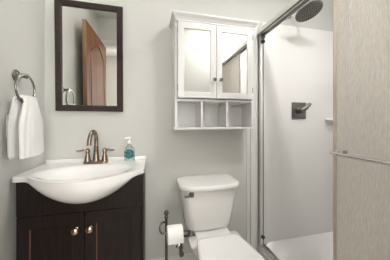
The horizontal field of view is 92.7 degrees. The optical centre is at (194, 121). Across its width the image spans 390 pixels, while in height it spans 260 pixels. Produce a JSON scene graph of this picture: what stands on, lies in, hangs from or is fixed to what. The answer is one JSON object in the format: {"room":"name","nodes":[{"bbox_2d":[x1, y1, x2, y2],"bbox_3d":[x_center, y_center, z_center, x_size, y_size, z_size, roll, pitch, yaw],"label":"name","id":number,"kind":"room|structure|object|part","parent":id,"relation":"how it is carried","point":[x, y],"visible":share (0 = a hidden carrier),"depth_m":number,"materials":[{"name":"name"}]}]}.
{"room":"bathroom","nodes":[
{"label":"bathroom","id":0,"kind":"room"},
{"bbox_2d":[0,0,44,259],"bbox_3d":[-0.913,-0.105,0.628,0.120,2.440,1.440,0,0,-13],"label":"wall","id":1,"kind":"structure","parent":0,"point":[22,22],"depth_m":0.96,"materials":[{"name":"grey paint"}]},
{"bbox_2d":[6,114,8,137],"bbox_3d":[-0.916,0.022,0.931,0.010,0.116,0.070,0,0,-13],"label":"light switch","id":2,"kind":"object","parent":1,"relation":"attached to","point":[6,114],"visible":0.26,"depth_m":0.90,"materials":[{"name":"white plastic"}]},
{"bbox_2d":[12,69,35,102],"bbox_3d":[-0.897,-0.179,0.954,0.060,0.180,0.157,0,0,-13],"label":"towel ring","id":3,"kind":"object","parent":1,"relation":"attached to","point":[16,75],"visible":0.85,"depth_m":0.95,"materials":[{"name":"silver metal"}]},
{"bbox_3d":[-0.902,-0.238,0.972,0.058,0.062,0.062,0,0,-13],"label":"post","id":4,"kind":"part","parent":3,"relation":"part of","materials":[{"name":"silver metal"}]},
{"bbox_2d":[7,95,43,159],"bbox_3d":[-0.876,0.024,0.972,0.079,0.315,0.200,0,0,-13],"label":"hand towel","id":5,"kind":"object","parent":3,"relation":"hanging from","point":[25,139],"visible":1,"depth_m":0.92,"materials":[{"name":"white fabric"}]},
{"bbox_2d":[45,0,332,259],"bbox_3d":[0.263,-0.105,1.582,2.605,2.440,0.120,0,0,-13],"label":"wall","id":6,"kind":"structure","parent":0,"point":[171,154],"depth_m":1.40,"materials":[{"name":"grey paint"}]},
{"bbox_2d":[54,0,122,111],"bbox_3d":[-0.714,-0.437,1.269,0.417,0.732,0.026,0,1,-13],"label":"wall mirror","id":7,"kind":"object","parent":6,"relation":"attached to","point":[88,36],"visible":1,"depth_m":1.27,"materials":[{"name":"brown wood"}]},
{"bbox_2d":[46,156,145,162],"bbox_3d":[-0.667,0.264,1.290,0.628,0.026,0.020,0,0,-13],"label":"backsplash","id":8,"kind":"structure","parent":6,"relation":"attached to","point":[136,157],"depth_m":1.25,"materials":[{"name":"white ceramic"}]},
{"bbox_2d":[151,253,196,259],"bbox_3d":[0.037,1.070,1.461,0.810,0.090,0.013,0,0,-13],"label":"baseboard","id":9,"kind":"structure","parent":6,"relation":"attached to","point":[189,256],"depth_m":1.42,"materials":[{"name":"white"}]},
{"bbox_2d":[176,230,190,256],"bbox_3d":[-0.088,0.861,1.364,0.066,0.274,0.156,0,0,-23],"label":"water supply valve","id":10,"kind":"object","parent":6,"relation":"attached to","point":[179,247],"visible":0.65,"depth_m":1.37,"materials":[{"name":"silver metal"}]},
{"bbox_2d":[169,10,258,129],"bbox_3d":[0.138,-0.337,1.383,0.637,0.786,0.209,0,0,-13],"label":"upper cabinet","id":11,"kind":"object","parent":6,"relation":"attached to","point":[212,56],"visible":1,"depth_m":1.33,"materials":[{"name":"white paint"}]},
{"bbox_3d":[0.016,-0.420,1.286,0.272,0.517,0.016,0,0,-13],"label":"cabinet door","id":12,"kind":"part","parent":11,"relation":"part of","materials":[{"name":"white paint"}]},
{"bbox_3d":[0.015,-0.419,1.286,0.192,0.434,0.004,0,0,-13],"label":"mirror pane","id":13,"kind":"part","parent":11,"relation":"part of","materials":[{"name":"silver metal"}]},
{"bbox_2d":[177,99,250,103],"bbox_3d":[0.134,-0.148,1.399,0.556,0.015,0.153,0,0,-13],"label":"shelf","id":14,"kind":"object","parent":11,"relation":"attached to","point":[179,101],"depth_m":1.36,"materials":[{"name":"white paint"}]},
{"bbox_3d":[0.137,-0.711,1.386,0.637,0.038,0.202,0,0,-13],"label":"crown moulding","id":15,"kind":"part","parent":11,"relation":"part of","materials":[{"name":"white paint"}]},
{"bbox_3d":[0.153,-0.690,1.319,0.588,0.016,0.018,0,0,-13],"label":"rail","id":16,"kind":"part","parent":11,"relation":"part of","materials":[{"name":"white paint"}]},
{"bbox_3d":[0.287,-0.420,1.349,0.280,0.517,0.016,0,0,-13],"label":"cabinet door","id":17,"kind":"part","parent":11,"relation":"part of","materials":[{"name":"white paint"}]},
{"bbox_3d":[0.287,-0.419,1.350,0.200,0.434,0.004,0,0,-13],"label":"mirror pane","id":18,"kind":"part","parent":11,"relation":"part of","materials":[{"name":"silver metal"}]},
{"bbox_2d":[247,20,256,250],"bbox_3d":[0.481,0.135,1.560,0.094,1.960,0.022,0,0,-13],"label":"trim","id":19,"kind":"structure","parent":6,"relation":"attached to","point":[251,133],"depth_m":1.56,"materials":[{"name":"white"}]},
{"bbox_2d":[292,102,311,118],"bbox_3d":[0.930,-0.097,1.615,0.144,0.147,0.084,0,0,-13],"label":"shower valve","id":20,"kind":"object","parent":6,"relation":"attached to","point":[299,109],"visible":1,"depth_m":1.63,"materials":[{"name":"grey metal"}]},
{"bbox_3d":[0.956,-0.119,1.600,0.078,0.074,0.042,0,0,15],"label":"handle","id":21,"kind":"part","parent":20,"relation":"part of","materials":[{"name":"grey metal"}]},
{"bbox_2d":[262,22,332,244],"bbox_3d":[1.148,0.118,1.050,0.885,1.926,1.320,0,0,-13],"label":"wall","id":22,"kind":"structure","parent":0,"point":[298,61],"depth_m":1.66,"materials":[{"name":"white plastic"}]},
{"bbox_2d":[257,0,311,259],"bbox_3d":[0.699,0.133,0.935,0.061,1.824,1.298,0,0,-13],"label":"shower door frame","id":23,"kind":"object","parent":22,"relation":"attached to","point":[293,6],"visible":1,"depth_m":1.54,"materials":[{"name":"silver metal"}]},
{"bbox_3d":[0.700,-0.747,0.935,0.054,0.065,1.296,0,0,-13],"label":"header rail","id":24,"kind":"part","parent":23,"relation":"part of","materials":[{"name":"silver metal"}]},
{"bbox_2d":[330,0,389,259],"bbox_3d":[0.736,0.149,0.635,0.059,1.735,0.591,0,0,-13],"label":"sliding shower door","id":25,"kind":"structure","parent":23,"relation":"hanging from","point":[361,28],"depth_m":0.80,"materials":[{"name":"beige glass"}]},
{"bbox_2d":[289,0,322,21],"bbox_3d":[0.866,-0.891,1.502,0.192,0.159,0.310,0,0,-13],"label":"shower head","id":26,"kind":"object","parent":22,"relation":"attached to","point":[312,8],"visible":0.89,"depth_m":1.43,"materials":[{"name":"grey metal"}]},
{"bbox_3d":[0.881,-0.844,1.438,0.177,0.062,0.168,0,0,-13],"label":"plate","id":27,"kind":"part","parent":26,"relation":"part of","materials":[{"name":"grey metal"}]},
{"bbox_3d":[0.271,1.165,-0.060,3.500,0.100,3.360,0,0,-13],"label":"floor","id":28,"kind":"structure","parent":0,"visible":0},
{"bbox_2d":[16,172,144,259],"bbox_3d":[-0.623,0.708,1.130,0.610,0.814,0.351,0,0,-13],"label":"vanity cabinet","id":29,"kind":"object","parent":28,"relation":"on","point":[111,227],"visible":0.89,"depth_m":0.99,"materials":[{"name":"brown wood"}]},
{"bbox_3d":[-0.741,0.751,0.965,0.304,0.538,0.018,0,0,-13],"label":"door","id":30,"kind":"part","parent":29,"relation":"part of","materials":[{"name":"brown wood"}]},
{"bbox_3d":[-0.742,0.752,0.968,0.192,0.413,0.007,0,0,-13],"label":"door panel","id":31,"kind":"part","parent":29,"relation":"part of","materials":[{"name":"brown wood"}]},
{"bbox_3d":[-0.623,0.569,0.967,0.033,0.033,0.033,0,0,-13],"label":"knob","id":32,"kind":"part","parent":29,"relation":"part of","materials":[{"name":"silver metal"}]},
{"bbox_2d":[12,156,145,203],"bbox_3d":[-0.614,0.340,1.065,0.630,0.178,0.482,0,0,-13],"label":"sink","id":33,"kind":"object","parent":29,"relation":"in","point":[70,181],"visible":0.99,"depth_m":0.96,"materials":[{"name":"white ceramic"}]},
{"bbox_2d":[76,130,113,163],"bbox_3d":[-0.644,0.162,1.205,0.153,0.221,0.178,0,0,36],"label":"faucet","id":34,"kind":"object","parent":33,"relation":"on","point":[96,160],"visible":1,"depth_m":1.20,"materials":[{"name":"brown metal"}]},
{"bbox_3d":[-0.697,0.215,1.208,0.042,0.087,0.042,0,0,-13],"label":"handle","id":35,"kind":"part","parent":34,"relation":"part of","materials":[{"name":"brown metal"}]},
{"bbox_3d":[-0.638,0.154,1.171,0.047,0.205,0.142,0,0,-13],"label":"spout","id":36,"kind":"part","parent":34,"relation":"part of","materials":[{"name":"brown metal"}]},
{"bbox_3d":[-0.647,0.264,1.219,0.148,0.018,0.054,0,0,-13],"label":"plate","id":37,"kind":"part","parent":34,"relation":"part of","materials":[{"name":"brown metal"}]},
{"bbox_3d":[-0.598,0.215,1.231,0.042,0.087,0.042,0,0,-13],"label":"handle","id":38,"kind":"part","parent":34,"relation":"part of","materials":[{"name":"brown metal"}]},
{"bbox_2d":[124,137,134,160],"bbox_3d":[-0.456,0.189,1.294,0.072,0.166,0.048,0,0,-26],"label":"soap bottle","id":39,"kind":"object","parent":33,"relation":"on","point":[129,152],"visible":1,"depth_m":1.28,"materials":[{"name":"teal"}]},
{"bbox_3d":[-0.557,0.569,0.982,0.033,0.033,0.033,0,0,-13],"label":"knob","id":40,"kind":"part","parent":29,"relation":"part of","materials":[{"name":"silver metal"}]},
{"bbox_3d":[-0.448,0.751,1.034,0.292,0.538,0.018,0,0,-13],"label":"door","id":41,"kind":"part","parent":29,"relation":"part of","materials":[{"name":"brown wood"}]},
{"bbox_3d":[-0.449,0.752,1.036,0.180,0.413,0.007,0,0,-13],"label":"door panel","id":42,"kind":"part","parent":29,"relation":"part of","materials":[{"name":"brown wood"}]},
{"bbox_2d":[159,210,188,259],"bbox_3d":[-0.138,0.794,0.995,0.186,0.642,0.156,0,0,-13],"label":"toilet paper stand","id":43,"kind":"object","parent":28,"relation":"on","point":[166,212],"visible":0.88,"depth_m":0.98,"materials":[{"name":"grey metal"}]},
{"bbox_3d":[-0.111,0.543,0.962,0.149,0.040,0.074,0,0,-13],"label":"arm","id":44,"kind":"part","parent":43,"relation":"part of","materials":[{"name":"grey metal"}]},
{"bbox_2d":[167,224,183,244],"bbox_3d":[-0.101,0.566,0.935,0.078,0.085,0.086,0,0,-13],"label":"toilet paper roll","id":45,"kind":"object","parent":43,"relation":"hanging from","point":[175,235],"visible":0.98,"depth_m":0.90,"materials":[{"name":"white paper"}]},
{"bbox_2d":[177,174,264,259],"bbox_3d":[0.156,0.765,1.052,0.428,0.698,0.833,0,0,-13],"label":"toilet","id":46,"kind":"object","parent":28,"relation":"on","point":[207,201],"visible":1,"depth_m":1.21,"materials":[{"name":"white ceramic"}]},
{"bbox_3d":[0.088,0.589,1.333,0.398,0.269,0.243,0,0,-13],"label":"tank","id":47,"kind":"part","parent":46,"relation":"part of","materials":[{"name":"white ceramic"}]},
{"bbox_3d":[0.092,0.435,1.325,0.428,0.037,0.271,0,0,-13],"label":"tank lid","id":48,"kind":"part","parent":46,"relation":"part of","materials":[{"name":"white ceramic"}]},
{"bbox_3d":[0.189,0.690,0.880,0.332,0.021,0.483,0,0,-13],"label":"seat lid","id":49,"kind":"part","parent":46,"relation":"part of","materials":[{"name":"white plastic"}]},
{"bbox_2d":[257,231,332,259],"bbox_3d":[1.114,1.071,1.042,0.915,0.087,1.280,0,0,-13],"label":"shower tray","id":50,"kind":"object","parent":28,"relation":"on","point":[316,246],"visible":0.58,"depth_m":1.58,"materials":[{"name":"white plastic"}]}
]}

